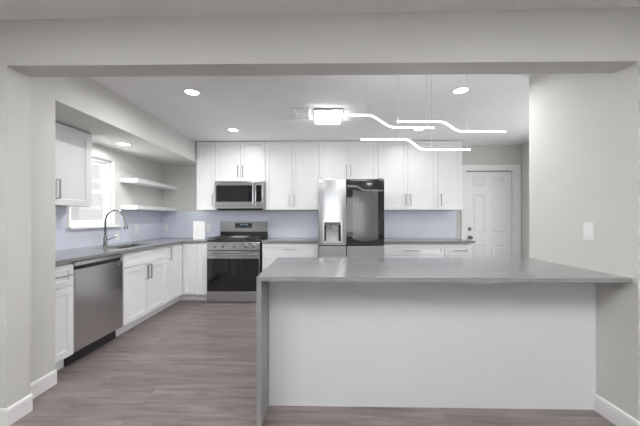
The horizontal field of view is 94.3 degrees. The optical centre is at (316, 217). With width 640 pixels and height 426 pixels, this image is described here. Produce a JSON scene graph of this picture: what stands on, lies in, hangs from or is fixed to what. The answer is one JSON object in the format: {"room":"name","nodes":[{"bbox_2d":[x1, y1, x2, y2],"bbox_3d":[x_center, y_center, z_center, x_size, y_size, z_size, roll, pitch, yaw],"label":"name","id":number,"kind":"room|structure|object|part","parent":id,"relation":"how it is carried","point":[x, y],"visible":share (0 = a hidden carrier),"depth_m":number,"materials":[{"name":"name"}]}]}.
{"room":"kitchen","nodes":[
{"label":"kitchen","id":0,"kind":"room"},
{"bbox_2d":[30,77,54,383],"bbox_3d":[-2.387,0.018,2.095,0.820,2.465,0.310,0,0,1],"label":"wall","id":1,"kind":"structure","parent":0,"point":[42,89],"depth_m":2.14,"materials":[{"name":"paint"}]},
{"bbox_2d":[30,369,56,397],"bbox_3d":[-1.969,1.195,2.087,0.015,0.110,0.306,0,0,1],"label":"baseboard","id":2,"kind":"structure","parent":1,"relation":"attached to","point":[49,380],"depth_m":2.13,"materials":[{"name":"white paint"}]},
{"bbox_2d":[55,143,162,250],"bbox_3d":[-2.704,0.018,3.657,0.120,2.465,2.800,0,0,1],"label":"wall","id":3,"kind":"structure","parent":0,"point":[122,165],"depth_m":4.13,"materials":[{"name":"paint"}]},
{"bbox_2d":[55,122,91,206],"bbox_3d":[-2.500,-0.500,2.713,0.308,0.760,0.908,0,0,1],"label":"upper cabinet","id":4,"kind":"object","parent":3,"relation":"attached to","point":[73,147],"visible":0.45,"depth_m":2.90,"materials":[{"name":"white paint"}]},
{"bbox_3d":[-2.365,-0.267,2.722,0.038,0.181,0.011,0,0,1],"label":"handle","id":5,"kind":"part","parent":4,"relation":"part of","materials":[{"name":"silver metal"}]},
{"bbox_2d":[67,157,122,228],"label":"window","id":6,"kind":"structure","parent":3,"relation":"in","point":[73,224],"depth_m":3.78,"materials":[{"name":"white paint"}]},
{"bbox_3d":[-2.725,-0.140,3.533,0.020,0.410,0.620,0,0,1],"label":"sash","id":7,"kind":"part","parent":6,"relation":"part of","materials":[{"name":"white paint"}]},
{"bbox_3d":[-2.648,0.108,3.556,0.113,0.023,0.830,0,0,1],"label":"sill","id":8,"kind":"part","parent":6,"relation":"part of","materials":[{"name":"white paint"}]},
{"bbox_3d":[-2.749,-0.502,3.533,0.020,0.405,0.620,0,0,1],"label":"sash","id":9,"kind":"part","parent":6,"relation":"part of","materials":[{"name":"white paint"}]},
{"bbox_2d":[120,178,176,189],"bbox_3d":[-2.506,-0.507,4.513,0.237,0.054,1.079,0,0,1],"label":"floating shelf","id":10,"kind":"object","parent":3,"relation":"attached to","point":[135,181],"visible":1,"depth_m":4.25,"materials":[{"name":"white paint"}]},
{"bbox_2d":[120,205,176,210],"bbox_3d":[-2.506,-0.143,4.513,0.237,0.054,1.079,0,0,1],"label":"floating shelf","id":11,"kind":"object","parent":3,"relation":"attached to","point":[125,207],"visible":1,"depth_m":4.18,"materials":[{"name":"white paint"}]},
{"bbox_2d":[55,77,196,165],"bbox_3d":[-2.294,-1.052,3.649,0.700,0.325,2.800,0,0,1],"label":"soffit","id":12,"kind":"structure","parent":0,"point":[83,104],"depth_m":3.07,"materials":[{"name":"paint"}]},
{"bbox_2d":[116,142,131,145],"bbox_3d":[-2.316,-0.886,3.569,0.158,0.006,0.158,0,0,1],"label":"recessed light","id":13,"kind":"object","parent":12,"relation":"in","point":[118,143],"visible":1,"depth_m":3.57,"materials":[{"name":"white plastic"}]},
{"bbox_2d":[10,300,615,425],"bbox_3d":[0.011,1.300,0.500,8.400,0.100,9.600,0,0,1],"label":"floor","id":14,"kind":"structure","parent":0,"point":[191,362],"depth_m":2.15,"materials":[{"name":"wood"}]},
{"bbox_2d":[55,262,72,370],"bbox_3d":[-2.332,0.807,2.376,0.658,0.886,0.242,0,0,1],"label":"base cabinet","id":15,"kind":"object","parent":14,"relation":"on","point":[63,272],"visible":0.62,"depth_m":2.40,"materials":[{"name":"white paint"}]},
{"bbox_3d":[-2.051,0.471,2.370,0.020,0.178,0.239,0,0,1],"label":"drawer","id":16,"kind":"part","parent":15,"relation":"part of","materials":[{"name":"white paint"}]},
{"bbox_3d":[-2.022,0.465,2.370,0.038,0.011,0.141,0,0,1],"label":"handle","id":17,"kind":"part","parent":15,"relation":"part of","materials":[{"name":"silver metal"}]},
{"bbox_2d":[64,254,122,365],"bbox_3d":[-2.330,0.808,2.802,0.604,0.880,0.602,0,0,1],"label":"dishwasher","id":18,"kind":"object","parent":14,"relation":"on","point":[97,285],"visible":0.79,"depth_m":2.74,"materials":[{"name":"silver metal"}]},
{"bbox_3d":[-2.117,1.190,2.798,0.030,0.116,0.594,0,0,1],"label":"toe panel","id":19,"kind":"part","parent":18,"relation":"part of","materials":[{"name":"black plastic"}]},
{"bbox_3d":[-2.056,0.423,2.797,0.013,0.028,0.594,0,0,1],"label":"pocket handle","id":20,"kind":"part","parent":18,"relation":"part of","materials":[{"name":"black plastic"}]},
{"bbox_2d":[116,246,166,336],"bbox_3d":[-2.308,0.807,3.547,0.658,0.886,0.879,0,0,1],"label":"base cabinet","id":21,"kind":"object","parent":14,"relation":"on","point":[144,271],"visible":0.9,"depth_m":3.47,"materials":[{"name":"white paint"}]},
{"bbox_3d":[-2.031,0.837,3.325,0.020,0.602,0.412,0,0,1],"label":"door","id":22,"kind":"part","parent":21,"relation":"part of","materials":[{"name":"white paint"}]},
{"bbox_3d":[-2.057,0.477,3.541,0.038,0.226,0.879,0,0,1],"label":"rail","id":23,"kind":"part","parent":21,"relation":"part of","materials":[{"name":"white paint"}]},
{"bbox_3d":[-2.026,0.455,3.549,0.020,0.146,0.859,0,0,1],"label":"drawer","id":24,"kind":"part","parent":21,"relation":"part of","materials":[{"name":"white paint"}]},
{"bbox_3d":[-1.998,0.635,3.498,0.038,0.171,0.011,0,0,1],"label":"handle","id":25,"kind":"part","parent":21,"relation":"part of","materials":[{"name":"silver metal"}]},
{"bbox_3d":[-2.022,0.837,3.756,0.020,0.602,0.444,0,0,1],"label":"door","id":26,"kind":"part","parent":21,"relation":"part of","materials":[{"name":"white paint"}]},
{"bbox_2d":[161,243,207,310],"bbox_3d":[-2.121,0.807,4.510,0.990,0.886,1.051,0,0,1],"label":"base cabinet","id":27,"kind":"object","parent":14,"relation":"on","point":[186,262],"visible":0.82,"depth_m":4.42,"materials":[{"name":"white paint"}]},
{"bbox_2d":[55,238,210,264],"bbox_3d":[-2.138,0.348,3.643,0.996,0.030,2.788,0,0,1],"label":"countertop","id":28,"kind":"structure","parent":27,"relation":"on","point":[77,254],"depth_m":3.24,"materials":[{"name":"grey stone"}]},
{"bbox_2d":[102,210,127,245],"bbox_3d":[-2.406,0.116,3.605,0.302,0.434,0.162,0,0,1],"label":"kitchen faucet","id":29,"kind":"object","parent":28,"relation":"on","point":[105,239],"visible":0.99,"depth_m":3.54,"materials":[{"name":"silver metal"}]},
{"bbox_2d":[193,221,204,239],"bbox_3d":[-1.833,0.190,4.639,0.170,0.284,0.170,0,0,-19],"label":"canister","id":30,"kind":"object","parent":28,"relation":"on","point":[198,226],"visible":1,"depth_m":4.56,"materials":[{"name":"white ceramic"}]},
{"bbox_3d":[-2.013,0.760,4.199,0.020,0.756,0.431,0,0,1],"label":"door","id":31,"kind":"part","parent":27,"relation":"part of","materials":[{"name":"white paint"}]},
{"bbox_3d":[-1.883,0.760,4.430,0.214,0.756,0.020,0,0,1],"label":"door","id":32,"kind":"part","parent":27,"relation":"part of","materials":[{"name":"white paint"}]},
{"bbox_2d":[207,221,267,301],"bbox_3d":[-1.223,0.654,4.656,0.788,1.192,0.711,0,0,1],"label":"gas range","id":33,"kind":"object","parent":14,"relation":"on","point":[234,257],"visible":0.91,"depth_m":4.36,"materials":[{"name":"silver metal"}]},
{"bbox_3d":[-1.229,1.162,4.378,0.780,0.148,0.043,0,0,1],"label":"storage drawer","id":34,"kind":"part","parent":33,"relation":"part of","materials":[{"name":"silver metal"}]},
{"bbox_3d":[-1.230,0.535,4.329,0.710,0.026,0.056,0,0,1],"label":"oven handle","id":35,"kind":"part","parent":33,"relation":"part of","materials":[{"name":"silver metal"}]},
{"bbox_3d":[-1.229,0.782,4.378,0.780,0.600,0.043,0,0,1],"label":"oven door","id":36,"kind":"part","parent":33,"relation":"part of","materials":[{"name":"black glass"}]},
{"bbox_3d":[-1.228,0.414,4.382,0.782,0.120,0.038,0,0,1],"label":"control panel","id":37,"kind":"part","parent":33,"relation":"part of","materials":[{"name":"silver metal"}]},
{"bbox_2d":[207,238,266,241],"bbox_3d":[-1.223,0.328,4.649,0.788,0.043,0.555,0,0,1],"label":"cooktop","id":38,"kind":"object","parent":33,"relation":"in","point":[212,239],"depth_m":4.39,"materials":[{"name":"metal"}]},
{"bbox_3d":[-1.216,0.290,4.977,0.780,0.119,0.065,0,0,1],"label":"vent panel","id":39,"kind":"part","parent":33,"relation":"part of","materials":[{"name":"black plastic"}]},
{"bbox_2d":[262,243,318,270],"bbox_3d":[-0.387,0.807,4.675,0.833,0.886,0.648,0,0,1],"label":"base cabinet","id":40,"kind":"object","parent":14,"relation":"on","point":[271,252],"visible":0.34,"depth_m":4.39,"materials":[{"name":"white paint"}]},
{"bbox_2d":[261,238,318,242],"bbox_3d":[-0.386,0.348,4.682,0.844,0.030,0.636,0,0,1],"label":"countertop","id":41,"kind":"structure","parent":40,"relation":"on","point":[268,240],"depth_m":4.40,"materials":[{"name":"grey stone"}]},
{"bbox_3d":[-0.393,0.696,4.399,0.830,0.288,0.020,0,0,1],"label":"drawer","id":42,"kind":"part","parent":40,"relation":"part of","materials":[{"name":"white paint"}]},
{"bbox_3d":[-0.393,0.464,4.399,0.830,0.163,0.020,0,0,1],"label":"drawer","id":43,"kind":"part","parent":40,"relation":"part of","materials":[{"name":"white paint"}]},
{"bbox_2d":[319,178,383,257],"bbox_3d":[0.482,0.351,4.474,0.887,1.797,0.893,0,0,1],"label":"refrigerator","id":44,"kind":"object","parent":14,"relation":"on","point":[351,211],"visible":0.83,"depth_m":4.04,"materials":[{"name":"grey metal"}]},
{"bbox_3d":[0.216,0.786,4.086,0.372,0.808,0.080,0,0,1],"label":"freezer door","id":45,"kind":"part","parent":44,"relation":"part of","materials":[{"name":"silver metal"}]},
{"bbox_3d":[0.216,-0.080,4.081,0.372,0.904,0.091,0,0,1],"label":"door","id":46,"kind":"part","parent":44,"relation":"part of","materials":[{"name":"silver metal"}]},
{"bbox_3d":[0.663,-0.080,4.083,0.509,0.904,0.068,0,0,1],"label":"door","id":47,"kind":"part","parent":44,"relation":"part of","materials":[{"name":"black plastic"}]},
{"bbox_3d":[0.663,0.786,4.077,0.509,0.808,0.080,0,0,1],"label":"freezer door","id":48,"kind":"part","parent":44,"relation":"part of","materials":[{"name":"silver metal"}]},
{"bbox_3d":[0.662,-0.080,4.043,0.508,0.902,0.012,0,0,1],"label":"glass panel","id":49,"kind":"part","parent":44,"relation":"part of","materials":[{"name":"black glass"}]},
{"bbox_2d":[383,243,443,257],"bbox_3d":[1.433,0.807,4.637,0.881,0.886,0.648,0,0,1],"label":"base cabinet","id":50,"kind":"object","parent":14,"relation":"on","point":[391,250],"visible":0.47,"depth_m":4.35,"materials":[{"name":"white paint"}]},
{"bbox_3d":[1.207,0.848,4.366,0.437,0.581,0.020,0,0,1],"label":"door","id":51,"kind":"part","parent":50,"relation":"part of","materials":[{"name":"white paint"}]},
{"bbox_3d":[1.648,0.848,4.356,0.437,0.581,0.020,0,0,1],"label":"door","id":52,"kind":"part","parent":50,"relation":"part of","materials":[{"name":"white paint"}]},
{"bbox_2d":[384,238,474,242],"bbox_3d":[1.620,0.348,4.633,1.362,0.030,0.651,0,0,1],"label":"countertop","id":53,"kind":"structure","parent":50,"relation":"on","point":[386,240],"depth_m":4.40,"materials":[{"name":"grey stone"}]},
{"bbox_2d":[269,282,595,409],"bbox_3d":[0.755,0.813,2.266,2.138,0.874,0.616,0,0,1],"label":"kitchen island","id":54,"kind":"object","parent":14,"relation":"on","point":[347,344],"visible":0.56,"depth_m":1.96,"materials":[{"name":"paint"}]},
{"bbox_2d":[256,257,632,425],"bbox_3d":[0.738,0.797,2.155,2.170,0.905,0.859,0,0,1],"label":"island countertop","id":55,"kind":"structure","parent":54,"relation":"on","point":[283,269],"depth_m":1.85,"materials":[{"name":"grey stone"}]},
{"bbox_2d":[444,243,470,257],"bbox_3d":[2.067,0.807,4.624,0.380,0.886,0.648,0,0,1],"label":"base cabinet","id":56,"kind":"object","parent":14,"relation":"on","point":[451,250],"visible":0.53,"depth_m":4.34,"materials":[{"name":"white paint"}]},
{"bbox_3d":[2.061,0.848,4.348,0.377,0.581,0.020,0,0,1],"label":"door","id":57,"kind":"part","parent":56,"relation":"part of","materials":[{"name":"white paint"}]},
{"bbox_2d":[0,7,639,420],"bbox_3d":[0.038,0.018,1.800,8.202,2.465,0.144,0,0,2],"label":"wall","id":58,"kind":"structure","parent":0,"point":[564,40],"depth_m":1.75,"materials":[{"name":"paint"}]},
{"bbox_2d":[0,394,32,425],"bbox_3d":[-2.954,1.195,1.873,2.215,0.110,0.159,0,0,1],"label":"baseboard","id":59,"kind":"structure","parent":58,"relation":"attached to","point":[10,415],"depth_m":1.83,"materials":[{"name":"white paint"}]},
{"bbox_2d":[594,393,639,425],"bbox_3d":[2.969,1.195,1.761,2.337,0.110,0.294,0,0,1],"label":"baseboard","id":60,"kind":"structure","parent":58,"relation":"attached to","point":[609,411],"depth_m":1.81,"materials":[{"name":"white paint"}]},
{"bbox_2d":[0,0,639,144],"bbox_3d":[0.010,-1.252,0.500,8.400,0.125,9.600,0,0,1],"label":"ceiling","id":61,"kind":"structure","parent":0,"point":[260,107],"depth_m":2.92,"materials":[{"name":"paint"}]},
{"bbox_2d":[183,88,200,95],"bbox_3d":[-1.203,-1.211,2.864,0.158,0.006,0.158,0,0,1],"label":"recessed light","id":62,"kind":"object","parent":61,"relation":"in","point":[193,92],"visible":1,"depth_m":2.86,"materials":[{"name":"white plastic"}]},
{"bbox_2d":[227,128,238,131],"bbox_3d":[-1.150,-1.211,4.089,0.158,0.006,0.158,0,0,1],"label":"recessed light","id":63,"kind":"object","parent":61,"relation":"in","point":[228,129],"visible":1,"depth_m":4.07,"materials":[{"name":"white plastic"}]},
{"bbox_2d":[293,108,310,119],"bbox_3d":[-0.170,-1.209,3.454,0.180,0.012,0.360,0,0,1],"label":"ceiling vent","id":64,"kind":"object","parent":61,"relation":"in","point":[300,113],"visible":1,"depth_m":3.44,"materials":[{"name":"white plastic"}]},
{"bbox_2d":[314,108,342,123],"bbox_3d":[0.133,-1.196,3.506,0.320,0.038,0.445,0,0,1],"label":"ceiling light","id":65,"kind":"object","parent":61,"relation":"attached to","point":[321,116],"visible":0.96,"depth_m":3.44,"materials":[{"name":"white plastic"}]},
{"bbox_2d":[328,75,433,128],"bbox_3d":[0.515,-0.966,2.390,0.850,0.497,0.029,0,0,1],"label":"pendant light","id":66,"kind":"object","parent":61,"relation":"hanging from","point":[426,127],"visible":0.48,"depth_m":2.38,"materials":[{"name":"white plastic"}]},
{"bbox_2d":[361,75,469,149],"bbox_3d":[0.770,-0.872,2.324,0.847,0.686,0.029,0,0,1],"label":"pendant light","id":67,"kind":"object","parent":61,"relation":"hanging from","point":[410,141],"visible":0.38,"depth_m":2.32,"materials":[{"name":"white plastic"}]},
{"bbox_2d":[397,74,505,131],"bbox_3d":[1.098,-0.958,2.438,0.891,0.513,0.029,0,0,1],"label":"pendant light","id":68,"kind":"object","parent":61,"relation":"hanging from","point":[466,130],"visible":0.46,"depth_m":2.44,"materials":[{"name":"white plastic"}]},
{"bbox_2d":[452,86,469,93],"bbox_3d":[1.369,-1.211,2.821,0.158,0.006,0.158,0,0,1],"label":"recessed light","id":69,"kind":"object","parent":61,"relation":"in","point":[459,90],"visible":0.94,"depth_m":2.82,"materials":[{"name":"white plastic"}]},
{"bbox_2d":[163,145,521,257],"bbox_3d":[0.396,0.018,5.053,6.260,2.465,0.120,0,0,1],"label":"wall","id":70,"kind":"structure","parent":0,"point":[184,178],"depth_m":4.98,"materials":[{"name":"paint"}]},
{"bbox_2d":[55,207,318,250],"bbox_3d":[-1.321,0.109,3.631,2.644,0.448,2.794,0,0,1],"label":"backsplash","id":71,"kind":"structure","parent":70,"relation":"attached to","point":[281,224],"depth_m":5.00,"materials":[{"name":"tile"}]},
{"bbox_3d":[-2.640,0.109,3.658,0.008,0.448,2.794,0,0,1],"label":"sink wall panel","id":72,"kind":"part","parent":71,"relation":"part of","materials":[{"name":"tile"}]},
{"bbox_2d":[116,231,119,239],"bbox_3d":[-2.626,0.235,3.923,0.009,0.118,0.072,0,0,1],"label":"wall outlet","id":73,"kind":"object","parent":71,"relation":"attached to","point":[117,232],"visible":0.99,"depth_m":3.93,"materials":[{"name":"white plastic"}]},
{"bbox_3d":[-1.289,0.109,5.024,2.637,0.448,0.007,0,0,1],"label":"range wall panel","id":74,"kind":"part","parent":71,"relation":"part of","materials":[{"name":"tile"}]},
{"bbox_2d":[197,142,215,209],"bbox_3d":[-1.750,-0.666,4.846,0.300,1.077,0.370,0,0,1],"label":"upper cabinet","id":75,"kind":"object","parent":70,"relation":"attached to","point":[206,151],"visible":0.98,"depth_m":4.71,"materials":[{"name":"white paint"}]},
{"bbox_2d":[216,142,264,180],"bbox_3d":[-1.204,-0.893,4.834,0.785,0.623,0.370,0,0,1],"label":"upper cabinet","id":76,"kind":"object","parent":70,"relation":"attached to","point":[235,161],"visible":0.89,"depth_m":4.69,"materials":[{"name":"white paint"}]},
{"bbox_3d":[-1.401,-0.893,4.700,0.394,0.620,0.020,0,0,1],"label":"door","id":77,"kind":"part","parent":76,"relation":"part of","materials":[{"name":"white paint"}]},
{"bbox_2d":[215,181,268,210],"bbox_3d":[-1.204,-0.348,4.793,0.780,0.457,0.436,0,0,1],"label":"microwave","id":78,"kind":"object","parent":76,"relation":"attached to","point":[229,195],"visible":1,"depth_m":4.63,"materials":[{"name":"silver metal"}]},
{"bbox_3d":[-1.275,-0.381,4.648,0.640,0.388,0.040,0,0,1],"label":"door","id":79,"kind":"part","parent":78,"relation":"part of","materials":[{"name":"silver metal"}]},
{"bbox_3d":[-1.207,-0.166,4.648,0.776,0.036,0.039,0,0,1],"label":"trim","id":80,"kind":"part","parent":78,"relation":"part of","materials":[{"name":"silver metal"}]},
{"bbox_3d":[-0.885,-0.381,4.640,0.133,0.388,0.040,0,0,1],"label":"control panel","id":81,"kind":"part","parent":78,"relation":"part of","materials":[{"name":"silver metal"}]},
{"bbox_3d":[-1.008,-0.893,4.692,0.385,0.620,0.020,0,0,1],"label":"door","id":82,"kind":"part","parent":76,"relation":"part of","materials":[{"name":"white paint"}]},
{"bbox_2d":[265,141,318,209],"bbox_3d":[-0.386,-0.666,4.817,0.843,1.077,0.370,0,0,1],"label":"upper cabinet","id":83,"kind":"object","parent":70,"relation":"attached to","point":[291,168],"visible":0.98,"depth_m":4.67,"materials":[{"name":"white paint"}]},
{"bbox_3d":[-0.600,-0.666,4.684,0.418,1.074,0.020,0,0,1],"label":"door","id":84,"kind":"part","parent":83,"relation":"part of","materials":[{"name":"white paint"}]},
{"bbox_3d":[-0.178,-0.666,4.675,0.419,1.074,0.020,0,0,1],"label":"door","id":85,"kind":"part","parent":83,"relation":"part of","materials":[{"name":"white paint"}]},
{"bbox_2d":[319,141,377,178],"bbox_3d":[0.499,-0.893,4.798,0.918,0.623,0.370,0,0,1],"label":"upper cabinet","id":86,"kind":"object","parent":70,"relation":"attached to","point":[337,159],"visible":0.86,"depth_m":4.66,"materials":[{"name":"white paint"}]},
{"bbox_3d":[0.266,-0.893,4.665,0.456,0.620,0.020,0,0,1],"label":"door","id":87,"kind":"part","parent":86,"relation":"part of","materials":[{"name":"white paint"}]},
{"bbox_3d":[0.726,-0.893,4.656,0.456,0.620,0.020,0,0,1],"label":"door","id":88,"kind":"part","parent":86,"relation":"part of","materials":[{"name":"white paint"}]},
{"bbox_2d":[378,141,437,209],"bbox_3d":[1.424,-0.666,4.779,0.926,1.077,0.370,0,0,1],"label":"upper cabinet","id":89,"kind":"object","parent":70,"relation":"attached to","point":[409,173],"visible":0.91,"depth_m":4.63,"materials":[{"name":"white paint"}]},
{"bbox_3d":[1.189,-0.666,4.646,0.458,1.074,0.020,0,0,1],"label":"door","id":90,"kind":"part","parent":89,"relation":"part of","materials":[{"name":"white paint"}]},
{"bbox_3d":[1.653,-0.666,4.636,0.462,1.074,0.020,0,0,1],"label":"door","id":91,"kind":"part","parent":89,"relation":"part of","materials":[{"name":"white paint"}]},
{"bbox_2d":[384,211,455,237],"bbox_3d":[1.635,0.106,4.963,1.362,0.453,0.008,0,0,1],"label":"backsplash","id":92,"kind":"structure","parent":70,"relation":"attached to","point":[397,224],"depth_m":4.96,"materials":[{"name":"tile"}]},
{"bbox_2d":[438,141,461,209],"bbox_3d":[2.075,-0.666,4.765,0.368,1.077,0.370,0,0,1],"label":"upper cabinet","id":93,"kind":"object","parent":70,"relation":"attached to","point":[449,161],"visible":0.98,"depth_m":4.62,"materials":[{"name":"white paint"}]},
{"bbox_2d":[461,165,520,257],"bbox_3d":[2.890,0.184,4.967,0.974,2.132,0.147,0,0,1],"label":"door","id":94,"kind":"structure","parent":70,"relation":"in","point":[491,194],"depth_m":4.96,"materials":[{"name":"white paint"}]},
{"bbox_2d":[522,142,528,257],"bbox_3d":[3.430,0.018,3.329,0.120,2.465,3.200,0,0,1],"label":"wall","id":95,"kind":"structure","parent":0,"point":[525,147],"depth_m":4.84,"materials":[{"name":"paint"}]},
{"bbox_2d":[529,73,612,403],"bbox_3d":[1.889,0.018,2.189,0.130,2.465,0.744,0,0,1],"label":"wall","id":96,"kind":"structure","parent":0,"point":[571,115],"depth_m":2.10,"materials":[{"name":"paint"}]},
{"bbox_2d":[583,222,593,239],"bbox_3d":[1.814,0.089,1.986,0.011,0.118,0.072,0,0,1],"label":"light switch","id":97,"kind":"object","parent":96,"relation":"attached to","point":[588,228],"visible":1,"depth_m":1.98,"materials":[{"name":"white plastic"}]}
]}

